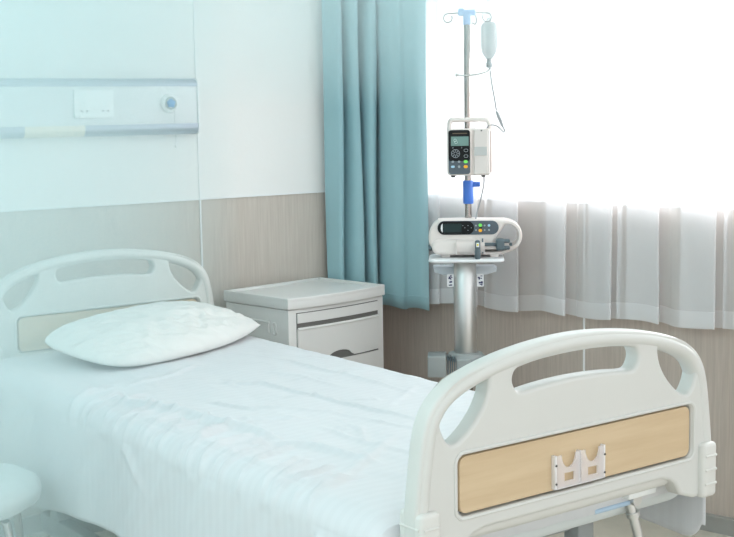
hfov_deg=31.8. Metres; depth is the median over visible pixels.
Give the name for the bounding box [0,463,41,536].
stool
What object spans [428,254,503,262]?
tray
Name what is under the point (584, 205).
trim
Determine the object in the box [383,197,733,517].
wall
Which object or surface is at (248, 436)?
sheet
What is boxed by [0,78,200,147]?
wall panel
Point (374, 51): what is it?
curtain
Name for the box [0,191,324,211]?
trim
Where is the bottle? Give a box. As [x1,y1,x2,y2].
[481,18,496,67]
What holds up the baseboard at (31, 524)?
attached to the wall at (260, 62)
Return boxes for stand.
[428,8,503,390]
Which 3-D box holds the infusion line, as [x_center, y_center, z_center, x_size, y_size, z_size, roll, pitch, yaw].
[0.427,-0.429,4.477,0.090,0.540,0.075,-8,10,-44]
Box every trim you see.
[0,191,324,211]
[193,0,202,266]
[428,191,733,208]
[583,204,585,370]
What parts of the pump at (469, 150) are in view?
screen frame, carrying handle, pump door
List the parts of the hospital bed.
wood panel, headboard, frame, footboard, wood panel, crank handle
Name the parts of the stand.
label plate, handle, tubing arm, label plate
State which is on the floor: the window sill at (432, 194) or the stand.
the stand
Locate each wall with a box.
[0,0,327,519]
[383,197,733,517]
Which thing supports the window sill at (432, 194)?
attached to the wall at (676, 258)
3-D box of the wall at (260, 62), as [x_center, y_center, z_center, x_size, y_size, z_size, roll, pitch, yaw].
[-1.858,-0.466,3.898,4.549,2.900,0.160,-6,9,-36]
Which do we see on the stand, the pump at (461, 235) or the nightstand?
the pump at (461, 235)
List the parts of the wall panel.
socket plate, panel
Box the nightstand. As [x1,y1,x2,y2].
[224,277,384,367]
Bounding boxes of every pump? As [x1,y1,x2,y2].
[428,217,521,258]
[447,117,491,176]
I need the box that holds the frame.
[508,492,677,536]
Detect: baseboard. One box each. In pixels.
[0,514,42,536]
[700,513,733,536]
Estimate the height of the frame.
0.120 m
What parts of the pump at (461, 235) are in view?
panel, plunger rod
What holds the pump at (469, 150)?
attached to the stand
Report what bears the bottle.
hanging from the stand
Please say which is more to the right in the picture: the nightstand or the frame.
the frame
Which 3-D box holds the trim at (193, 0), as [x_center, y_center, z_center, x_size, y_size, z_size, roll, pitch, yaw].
[-0.612,-0.138,4.760,0.006,2.000,0.004,-6,9,-36]
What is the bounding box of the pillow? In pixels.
[45,301,259,366]
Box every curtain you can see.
[322,0,428,310]
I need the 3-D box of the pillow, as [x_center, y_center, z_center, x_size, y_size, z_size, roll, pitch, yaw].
[-0.651,0.189,4.024,0.387,0.133,0.736,4,8,33]
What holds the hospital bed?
on the floor
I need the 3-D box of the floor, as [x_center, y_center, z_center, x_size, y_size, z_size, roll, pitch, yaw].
[0.418,1.163,2.604,12.000,0.100,12.000,-6,9,-36]
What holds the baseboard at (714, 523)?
attached to the wall at (676, 258)
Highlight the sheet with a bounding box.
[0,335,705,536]
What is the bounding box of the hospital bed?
[0,248,716,536]
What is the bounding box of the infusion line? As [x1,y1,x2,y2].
[475,68,504,218]
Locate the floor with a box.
[24,513,731,536]
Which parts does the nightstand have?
rail, drawer, door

